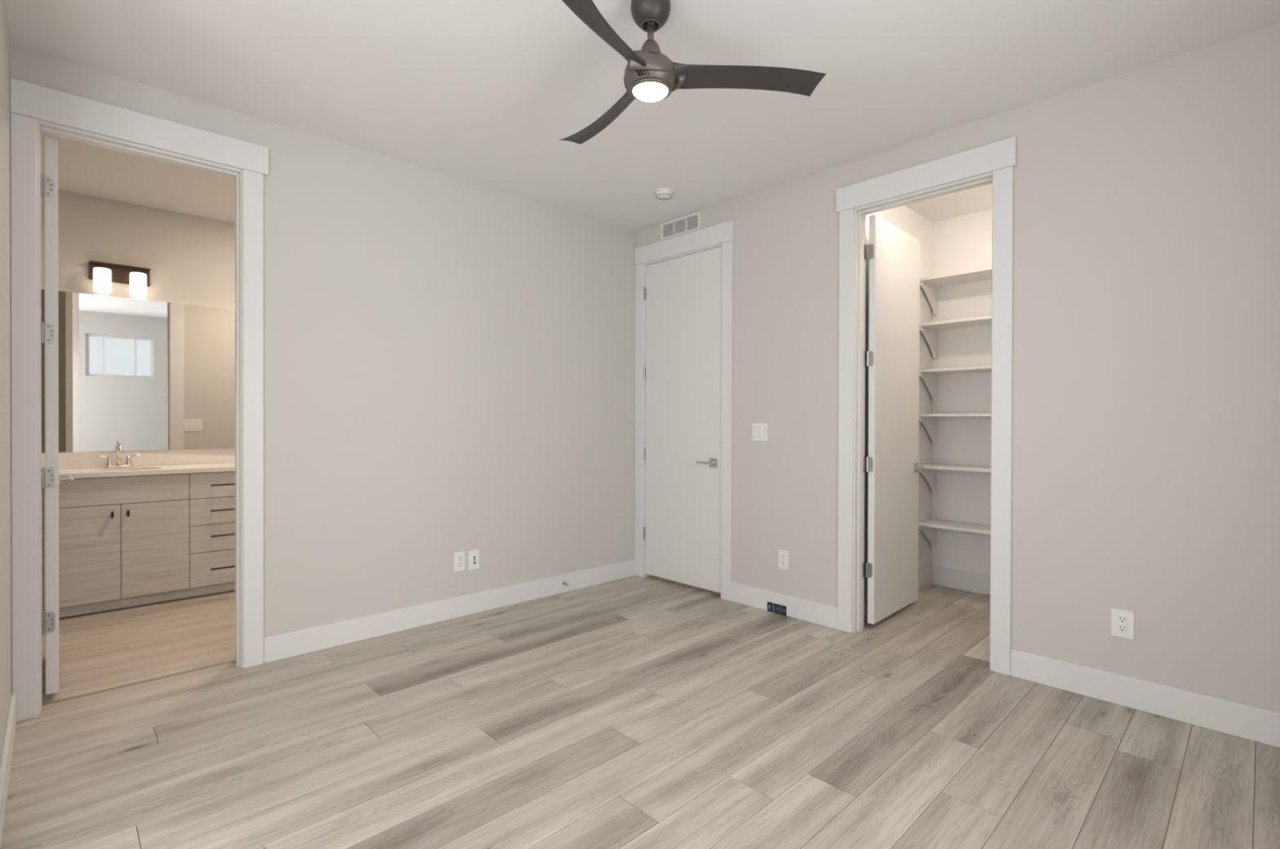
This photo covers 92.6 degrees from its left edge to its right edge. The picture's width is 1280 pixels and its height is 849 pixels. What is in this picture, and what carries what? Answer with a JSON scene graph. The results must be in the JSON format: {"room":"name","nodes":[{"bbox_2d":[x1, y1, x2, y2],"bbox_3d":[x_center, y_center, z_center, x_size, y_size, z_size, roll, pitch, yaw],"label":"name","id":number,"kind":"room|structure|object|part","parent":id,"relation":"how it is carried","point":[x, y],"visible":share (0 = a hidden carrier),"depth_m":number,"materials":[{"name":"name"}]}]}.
{"room":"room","nodes":[
{"label":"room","id":0,"kind":"room"},
{"bbox_2d":[0,0,11,762],"bbox_3d":[-2.630,-0.288,1.596,1.339,3.000,1.150,0,0,-44],"label":"wall","id":1,"kind":"structure","parent":0,"point":[5,117],"depth_m":2.18,"materials":[{"name":"grey paint"}]},
{"bbox_2d":[0,691,16,848],"bbox_3d":[-2.138,1.145,2.064,0.014,0.131,1.130,0,0,-44],"label":"baseboard","id":2,"kind":"structure","parent":1,"relation":"attached to","point":[8,744],"depth_m":2.05,"materials":[{"name":"white wood"}]},
{"bbox_2d":[40,189,235,479],"bbox_3d":[-3.472,-0.306,4.575,3.240,3.000,0.120,0,0,-44],"label":"wall","id":3,"kind":"structure","parent":0,"point":[190,259],"depth_m":4.42,"materials":[{"name":"grey paint"}]},
{"bbox_2d":[88,260,151,297],"bbox_3d":[-3.612,-1.009,4.259,0.326,0.209,0.134,0,0,-44],"label":"vanity light","id":4,"kind":"object","parent":3,"relation":"attached to","point":[102,274],"visible":1,"depth_m":4.26,"materials":[{"name":"white glass"}]},
{"bbox_3d":[-3.668,-0.984,4.177,0.093,0.159,0.093,0,0,-44],"label":"lamp shade","id":5,"kind":"part","parent":4,"relation":"part of","materials":[{"name":"white glass"}]},
{"bbox_3d":[-3.649,-1.052,4.298,0.322,0.116,0.026,0,0,-44],"label":"plate","id":6,"kind":"part","parent":4,"relation":"part of","materials":[{"name":"brown metal"}]},
{"bbox_3d":[-3.637,-1.109,4.285,0.326,0.010,0.062,0,0,-44],"label":"rail","id":7,"kind":"part","parent":4,"relation":"part of","materials":[{"name":"brown metal"}]},
{"bbox_3d":[-3.531,-0.984,4.308,0.093,0.159,0.093,0,0,-44],"label":"lamp shade","id":8,"kind":"part","parent":4,"relation":"part of","materials":[{"name":"white glass"}]},
{"bbox_2d":[40,288,235,453],"bbox_3d":[-3.545,-0.352,4.383,1.270,1.077,0.054,0,0,-44],"label":"mirror","id":9,"kind":"object","parent":3,"relation":"attached to","point":[140,375],"visible":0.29,"depth_m":4.37,"materials":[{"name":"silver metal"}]},
{"bbox_2d":[41,448,235,469],"bbox_3d":[-3.807,0.242,4.162,1.933,0.110,0.018,0,0,-44],"label":"backsplash","id":10,"kind":"structure","parent":3,"relation":"attached to","point":[160,457],"depth_m":4.41,"materials":[{"name":"stone"}]},
{"bbox_2d":[40,133,235,222],"bbox_3d":[-2.743,-1.595,3.810,3.000,0.060,1.980,0,0,-44],"label":"ceiling","id":11,"kind":"structure","parent":0,"point":[86,169],"depth_m":3.94,"materials":[{"name":"white paint"}]},
{"bbox_2d":[9,44,636,637],"bbox_3d":[-1.767,-0.294,3.300,4.940,3.000,0.120,0,0,-44],"label":"wall","id":12,"kind":"structure","parent":0,"point":[449,361],"depth_m":3.65,"materials":[{"name":"grey paint"}]},
{"bbox_2d":[40,136,73,694],"bbox_3d":[-2.775,-0.036,2.888,0.155,2.411,0.749,0,0,-44],"label":"door","id":13,"kind":"structure","parent":12,"relation":"in","point":[51,478],"depth_m":2.65,"materials":[{"name":"white wood"}]},
{"bbox_2d":[9,77,268,721],"bbox_3d":[-2.255,-0.093,2.831,0.908,2.600,0.161,0,0,-44],"label":"door frame","id":14,"kind":"structure","parent":12,"relation":"attached to","point":[35,109],"depth_m":2.65,"materials":[{"name":"white wood"}]},
{"bbox_3d":[-2.510,-0.024,2.496,0.076,2.463,0.018,0,0,-44],"label":"casing","id":15,"kind":"part","parent":14,"relation":"part of","materials":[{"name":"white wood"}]},
{"bbox_3d":[-1.929,-0.025,3.052,0.090,2.463,0.018,0,0,-44],"label":"casing","id":16,"kind":"part","parent":14,"relation":"part of","materials":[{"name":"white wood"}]},
{"bbox_2d":[263,559,635,662],"bbox_3d":[-0.964,1.139,3.987,2.592,0.131,0.014,0,0,-44],"label":"baseboard","id":17,"kind":"structure","parent":12,"relation":"attached to","point":[289,644],"depth_m":3.68,"materials":[{"name":"white wood"}]},
{"bbox_2d":[453,551,465,572],"bbox_3d":[-1.128,0.857,3.830,0.075,0.120,0.009,0,0,-44],"label":"power outlet","id":18,"kind":"object","parent":12,"relation":"attached to","point":[459,557],"visible":1,"depth_m":3.83,"materials":[{"name":"white plastic"}]},
{"bbox_2d":[457,555,462,567],"bbox_3d":[-1.127,0.858,3.829,0.033,0.067,0.004,0,0,-44],"label":"receptacle","id":19,"kind":"object","parent":18,"relation":"attached to","point":[459,557],"depth_m":3.83,"materials":[{"name":"white plastic"}]},
{"bbox_2d":[468,549,479,569],"bbox_3d":[-1.055,0.861,3.897,0.074,0.124,0.014,0,0,-44],"label":"cable plate","id":20,"kind":"object","parent":12,"relation":"attached to","point":[473,555],"visible":1,"depth_m":3.89,"materials":[{"name":"white plastic"}]},
{"bbox_2d":[0,575,1279,848],"bbox_3d":[-0.517,1.239,3.045,6.250,0.063,6.192,0,0,-44],"label":"floor","id":21,"kind":"structure","parent":0,"point":[291,755],"depth_m":2.33,"materials":[{"name":"plastic"}]},
{"bbox_2d":[41,471,235,621],"bbox_3d":[-3.625,0.764,3.968,1.926,0.867,0.554,0,0,-44],"label":"vanity cabinet","id":22,"kind":"object","parent":21,"relation":"on","point":[132,541],"visible":0.59,"depth_m":3.99,"materials":[{"name":"brown wood"}]},
{"bbox_3d":[-3.732,0.604,3.544,0.392,0.180,0.018,0,0,-44],"label":"drawer","id":23,"kind":"part","parent":22,"relation":"part of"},
{"bbox_3d":[-3.732,1.002,3.546,0.392,0.231,0.018,0,0,-44],"label":"drawer","id":24,"kind":"part","parent":22,"relation":"part of","materials":[{"name":"beige wood"}]},
{"bbox_3d":[-3.732,0.790,3.545,0.392,0.185,0.018,0,0,-44],"label":"drawer","id":25,"kind":"part","parent":22,"relation":"part of","materials":[{"name":"beige wood"}]},
{"bbox_3d":[-3.460,0.814,3.805,0.353,0.606,0.018,0,0,-44],"label":"door","id":26,"kind":"part","parent":22,"relation":"part of","materials":[{"name":"beige wood"}]},
{"bbox_2d":[58,462,235,478],"bbox_3d":[-3.626,0.371,3.973,1.933,0.143,0.544,0,0,-44],"label":"countertop","id":27,"kind":"structure","parent":22,"relation":"on","point":[84,473],"depth_m":4.11,"materials":[{"name":"stone"}]},
{"bbox_2d":[96,441,141,468],"bbox_3d":[-3.589,0.207,4.216,0.184,0.181,0.162,0,0,-3],"label":"faucet","id":28,"kind":"object","parent":27,"relation":"on","point":[108,464],"visible":1,"depth_m":4.21,"materials":[{"name":"silver metal"}]},
{"bbox_3d":[-3.652,0.222,4.164,0.013,0.026,0.073,0,0,35],"label":"lever","id":29,"kind":"part","parent":28,"relation":"part of","materials":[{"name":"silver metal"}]},
{"bbox_3d":[-3.635,0.252,4.191,0.044,0.063,0.044,0,0,-44],"label":"handle","id":30,"kind":"part","parent":28,"relation":"part of","materials":[{"name":"silver metal"}]},
{"bbox_3d":[-3.564,0.211,4.191,0.037,0.149,0.135,0,0,-44],"label":"spout","id":31,"kind":"part","parent":28,"relation":"part of","materials":[{"name":"silver metal"}]},
{"bbox_3d":[-3.598,0.289,4.226,0.158,0.016,0.054,0,0,-44],"label":"plate","id":32,"kind":"part","parent":28,"relation":"part of","materials":[{"name":"silver metal"}]},
{"bbox_3d":[-3.561,0.252,4.262,0.044,0.063,0.044,0,0,-44],"label":"handle","id":33,"kind":"part","parent":28,"relation":"part of","materials":[{"name":"silver metal"}]},
{"bbox_2d":[85,474,161,478],"bbox_3d":[-3.455,0.386,4.077,0.443,0.113,0.319,0,0,-44],"label":"sink","id":34,"kind":"object","parent":27,"relation":"in","point":[157,474],"depth_m":3.96,"materials":[{"name":"ceramic"}]},
{"bbox_3d":[-3.202,0.814,4.052,0.353,0.606,0.018,0,0,-44],"label":"door","id":35,"kind":"part","parent":22,"relation":"part of","materials":[{"name":"beige wood"}]},
{"bbox_3d":[-2.928,1.001,4.315,0.399,0.231,0.018,0,0,-44],"label":"drawer","id":36,"kind":"part","parent":22,"relation":"part of","materials":[{"name":"beige wood"}]},
{"bbox_3d":[-2.927,0.789,4.314,0.399,0.185,0.018,0,0,-44],"label":"drawer","id":37,"kind":"part","parent":22,"relation":"part of","materials":[{"name":"beige wood"}]},
{"bbox_3d":[-2.927,0.602,4.313,0.399,0.180,0.018,0,0,-44],"label":"drawer","id":38,"kind":"part","parent":22,"relation":"part of","materials":[{"name":"beige wood"}]},
{"bbox_3d":[-2.926,0.422,4.312,0.399,0.173,0.018,0,0,-44],"label":"drawer","id":39,"kind":"part","parent":22,"relation":"part of","materials":[{"name":"beige wood"}]},
{"bbox_3d":[-2.909,1.001,4.296,0.176,0.011,0.036,0,0,-44],"label":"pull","id":40,"kind":"part","parent":22,"relation":"part of","materials":[{"name":"black metal"}]},
{"bbox_3d":[-2.908,0.773,4.295,0.176,0.011,0.036,0,0,-44],"label":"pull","id":41,"kind":"part","parent":22,"relation":"part of","materials":[{"name":"black metal"}]},
{"bbox_3d":[-2.908,0.596,4.294,0.176,0.011,0.036,0,0,-44],"label":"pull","id":42,"kind":"part","parent":22,"relation":"part of","materials":[{"name":"black metal"}]},
{"bbox_3d":[-2.908,0.420,4.293,0.176,0.011,0.036,0,0,-44],"label":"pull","id":43,"kind":"part","parent":22,"relation":"part of","materials":[{"name":"black metal"}]},
{"bbox_2d":[43,659,235,706],"bbox_3d":[-2.309,1.203,2.871,0.702,0.007,0.036,0,0,-44],"label":"threshold","id":44,"kind":"object","parent":21,"relation":"on","point":[233,660],"visible":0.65,"depth_m":2.83,"materials":[{"name":"brown"}]},
{"bbox_2d":[4,0,1279,231],"bbox_3d":[0.097,-1.555,2.396,6.150,0.060,3.750,0,0,-44],"label":"ceiling","id":45,"kind":"structure","parent":0,"point":[482,92],"depth_m":2.61,"materials":[{"name":"white paint"}]},
{"bbox_2d":[653,187,674,199],"bbox_3d":[0.159,-1.515,4.029,0.132,0.037,0.132,0,0,-44],"label":"smoke detector","id":46,"kind":"object","parent":45,"relation":"attached to","point":[663,193],"visible":1,"depth_m":3.99,"materials":[{"name":"white plastic"}]},
{"bbox_3d":[0.159,-1.528,4.028,0.132,0.011,0.132,0,0,-44],"label":"plate","id":47,"kind":"part","parent":46,"relation":"part of","materials":[{"name":"white plastic"}]},
{"bbox_2d":[558,0,826,144],"bbox_3d":[-0.054,-1.350,2.213,1.110,0.348,1.048,0,0,-44],"label":"ceiling fan","id":48,"kind":"object","parent":45,"relation":"hanging from","point":[650,75],"visible":1,"depth_m":2.16,"materials":[{"name":"grey metal"}]},
{"bbox_3d":[-0.138,-1.254,2.471,0.132,0.075,0.574,0,0,-37],"label":"blade","id":49,"kind":"part","parent":48,"relation":"part of","materials":[{"name":"grey metal"}]},
{"bbox_3d":[-0.121,-1.251,1.893,0.132,0.075,0.574,0,0,23],"label":"blade","id":50,"kind":"part","parent":48,"relation":"part of","materials":[{"name":"grey metal"}]},
{"bbox_3d":[0.371,-1.252,2.197,0.574,0.075,0.132,0,0,-7],"label":"blade","id":51,"kind":"part","parent":48,"relation":"part of","materials":[{"name":"grey metal"}]},
{"bbox_2d":[863,205,933,593],"bbox_3d":[1.740,-0.290,4.255,1.450,3.000,0.108,0,0,-44],"label":"wall","id":52,"kind":"structure","parent":0,"point":[903,217],"depth_m":4.49,"materials":[{"name":"white paint"}]},
{"bbox_2d":[863,565,932,616],"bbox_3d":[1.730,1.141,4.172,1.316,0.139,0.014,0,0,-44],"label":"baseboard","id":53,"kind":"structure","parent":52,"relation":"attached to","point":[925,575],"depth_m":4.50,"materials":[{"name":"white wood"}]},
{"bbox_2d":[636,23,1279,712],"bbox_3d":[1.353,-0.287,3.524,0.120,3.000,3.870,0,0,-44],"label":"wall","id":54,"kind":"structure","parent":0,"point":[1146,370],"depth_m":2.68,"materials":[{"name":"grey paint"}]},
{"bbox_2d":[660,210,701,240],"bbox_3d":[0.297,-1.466,4.529,0.012,0.130,0.392,0,0,-44],"label":"air vent","id":55,"kind":"object","parent":54,"relation":"in","point":[691,222],"visible":1,"depth_m":4.52,"materials":[{"name":"white metal"}]},
{"bbox_2d":[643,246,721,592],"bbox_3d":[0.295,-0.035,4.534,0.096,2.418,0.767,0,0,-44],"label":"door","id":56,"kind":"structure","parent":54,"relation":"in","point":[682,371],"depth_m":4.52,"materials":[{"name":"white wood"}]},
{"bbox_3d":[0.447,0.269,4.315,0.012,0.013,0.126,0,0,-44],"label":"lever","id":57,"kind":"part","parent":56,"relation":"part of","materials":[{"name":"silver metal"}]},
{"bbox_2d":[634,219,733,600],"bbox_3d":[0.341,-0.096,4.567,0.144,2.600,0.964,0,0,-44],"label":"door frame","id":58,"kind":"structure","parent":54,"relation":"attached to","point":[722,234],"depth_m":4.33,"materials":[{"name":"white wood"}]},
{"bbox_3d":[-0.003,-0.029,4.842,0.018,2.463,0.092,0,0,-44],"label":"casing","id":59,"kind":"part","parent":58,"relation":"part of","materials":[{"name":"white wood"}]},
{"bbox_3d":[0.597,-0.025,4.215,0.018,2.463,0.085,0,0,-44],"label":"casing","id":60,"kind":"part","parent":58,"relation":"part of","materials":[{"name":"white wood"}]},
{"bbox_2d":[751,422,768,440],"bbox_3d":[0.787,0.050,4.023,0.010,0.118,0.120,0,0,-44],"label":"light switch","id":61,"kind":"object","parent":54,"relation":"attached to","point":[759,432],"visible":1,"depth_m":4.02,"materials":[{"name":"white plastic"}]},
{"bbox_2d":[767,601,786,615],"bbox_3d":[0.873,1.178,3.916,0.008,0.060,0.142,0,0,-44],"label":"baseboard outlet","id":62,"kind":"object","parent":54,"relation":"attached to","point":[773,607],"visible":1,"depth_m":3.91,"materials":[{"name":"black plastic"}]},
{"bbox_2d":[774,604,779,612],"bbox_3d":[0.876,1.178,3.913,0.004,0.045,0.036,0,0,-44],"label":"receptacle","id":63,"kind":"object","parent":62,"relation":"attached to","point":[776,606],"depth_m":3.91,"materials":[{"name":"black plastic"}]},
{"bbox_2d":[779,606,784,613],"bbox_3d":[0.903,1.178,3.885,0.004,0.045,0.034,0,0,-44],"label":"receptacle","id":64,"kind":"object","parent":62,"relation":"attached to","point":[781,608],"depth_m":3.88,"materials":[{"name":"black plastic"}]},
{"bbox_2d":[777,549,788,569],"bbox_3d":[0.911,0.861,3.895,0.009,0.120,0.075,0,0,-44],"label":"power outlet","id":65,"kind":"object","parent":54,"relation":"attached to","point":[783,555],"visible":1,"depth_m":3.89,"materials":[{"name":"white plastic"}]},
{"bbox_2d":[780,554,785,565],"bbox_3d":[0.910,0.861,3.893,0.004,0.067,0.033,0,0,-44],"label":"receptacle","id":66,"kind":"object","parent":65,"relation":"attached to","point":[782,556],"depth_m":3.89,"materials":[{"name":"white plastic"}]},
{"bbox_2d":[730,582,837,629],"bbox_3d":[0.898,1.144,3.906,0.014,0.131,0.790,0,0,-44],"label":"baseboard","id":67,"kind":"structure","parent":54,"relation":"attached to","point":[822,614],"depth_m":3.85,"materials":[{"name":"white wood"}]},
{"bbox_2d":[862,214,924,624],"bbox_3d":[1.599,-0.029,3.855,0.151,2.413,0.756,0,0,44],"label":"door","id":68,"kind":"structure","parent":54,"relation":"in","point":[893,254],"depth_m":3.79,"materials":[{"name":"white wood"}]},
{"bbox_2d":[835,136,1017,675],"bbox_3d":[1.526,-0.086,3.328,0.144,2.600,0.933,0,0,-44],"label":"door frame","id":69,"kind":"structure","parent":54,"relation":"attached to","point":[994,162],"depth_m":3.25,"materials":[{"name":"white wood"}]},
{"bbox_3d":[1.205,-0.020,3.580,0.018,2.463,0.090,0,0,-44],"label":"casing","id":70,"kind":"part","parent":69,"relation":"part of","materials":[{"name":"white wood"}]},
{"bbox_3d":[1.768,-0.015,2.991,0.018,2.463,0.088,0,0,-44],"label":"casing","id":71,"kind":"part","parent":69,"relation":"part of","materials":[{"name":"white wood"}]},
{"bbox_2d":[1111,608,1134,639],"bbox_3d":[2.095,0.865,2.658,0.009,0.120,0.080,0,0,-44],"label":"power outlet","id":72,"kind":"object","parent":54,"relation":"attached to","point":[1122,621],"visible":1,"depth_m":2.65,"materials":[{"name":"white plastic"}]},
{"bbox_2d":[1117,615,1127,632],"bbox_3d":[2.093,0.865,2.656,0.004,0.067,0.033,0,0,-44],"label":"receptacle","id":73,"kind":"object","parent":72,"relation":"attached to","point":[1122,620],"depth_m":2.66,"materials":[{"name":"white plastic"}]},
{"bbox_2d":[1010,648,1279,747],"bbox_3d":[2.171,1.154,2.575,0.014,0.131,1.083,0,0,-44],"label":"baseboard","id":74,"kind":"structure","parent":54,"relation":"attached to","point":[1247,722],"depth_m":2.58,"materials":[{"name":"white wood"}]},
{"bbox_2d":[931,208,992,575],"bbox_3d":[2.808,-0.286,4.100,0.120,3.000,1.592,0,0,-44],"label":"wall","id":75,"kind":"structure","parent":0,"point":[961,243],"depth_m":4.47,"materials":[{"name":"white paint"}]},
{"bbox_2d":[918,518,990,549],"bbox_3d":[2.650,0.829,3.965,0.300,0.225,1.580,0,0,-44],"label":"closet shelf","id":76,"kind":"object","parent":75,"relation":"attached to","point":[928,527],"visible":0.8,"depth_m":4.39,"materials":[{"name":"white wood"}]},
{"bbox_2d":[918,463,991,493],"bbox_3d":[2.651,0.414,3.962,0.300,0.225,1.580,0,0,-44],"label":"closet shelf","id":77,"kind":"object","parent":75,"relation":"attached to","point":[929,472],"visible":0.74,"depth_m":4.42,"materials":[{"name":"white wood"}]},
{"bbox_2d":[919,365,991,401],"bbox_3d":[2.653,-0.279,3.959,0.300,0.225,1.580,0,0,-44],"label":"closet shelf","id":78,"kind":"object","parent":75,"relation":"attached to","point":[929,376],"visible":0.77,"depth_m":4.43,"materials":[{"name":"white wood"}]},
{"bbox_2d":[919,413,991,444],"bbox_3d":[2.652,0.041,3.960,0.300,0.225,1.580,0,0,-44],"label":"closet shelf","id":79,"kind":"object","parent":75,"relation":"attached to","point":[929,421],"visible":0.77,"depth_m":4.46,"materials":[{"name":"white wood"}]},
{"bbox_2d":[919,315,991,357],"bbox_3d":[2.654,-0.611,3.957,0.300,0.225,1.580,0,0,-44],"label":"closet shelf","id":80,"kind":"object","parent":75,"relation":"attached to","point":[929,330],"visible":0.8,"depth_m":4.40,"materials":[{"name":"white wood"}]},
{"bbox_2d":[920,266,991,315],"bbox_3d":[2.654,-0.936,3.955,0.300,0.225,1.580,0,0,-44],"label":"closet shelf","id":81,"kind":"object","parent":75,"relation":"attached to","point":[930,285],"visible":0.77,"depth_m":4.39,"materials":[{"name":"white wood"}]},
{"bbox_2d":[931,565,990,595],"bbox_3d":[2.756,1.144,4.061,0.014,0.139,1.592,0,0,-44],"label":"baseboard","id":82,"kind":"structure","parent":75,"relation":"attached to","point":[941,576],"depth_m":4.47,"materials":[{"name":"white wood"}]}
]}

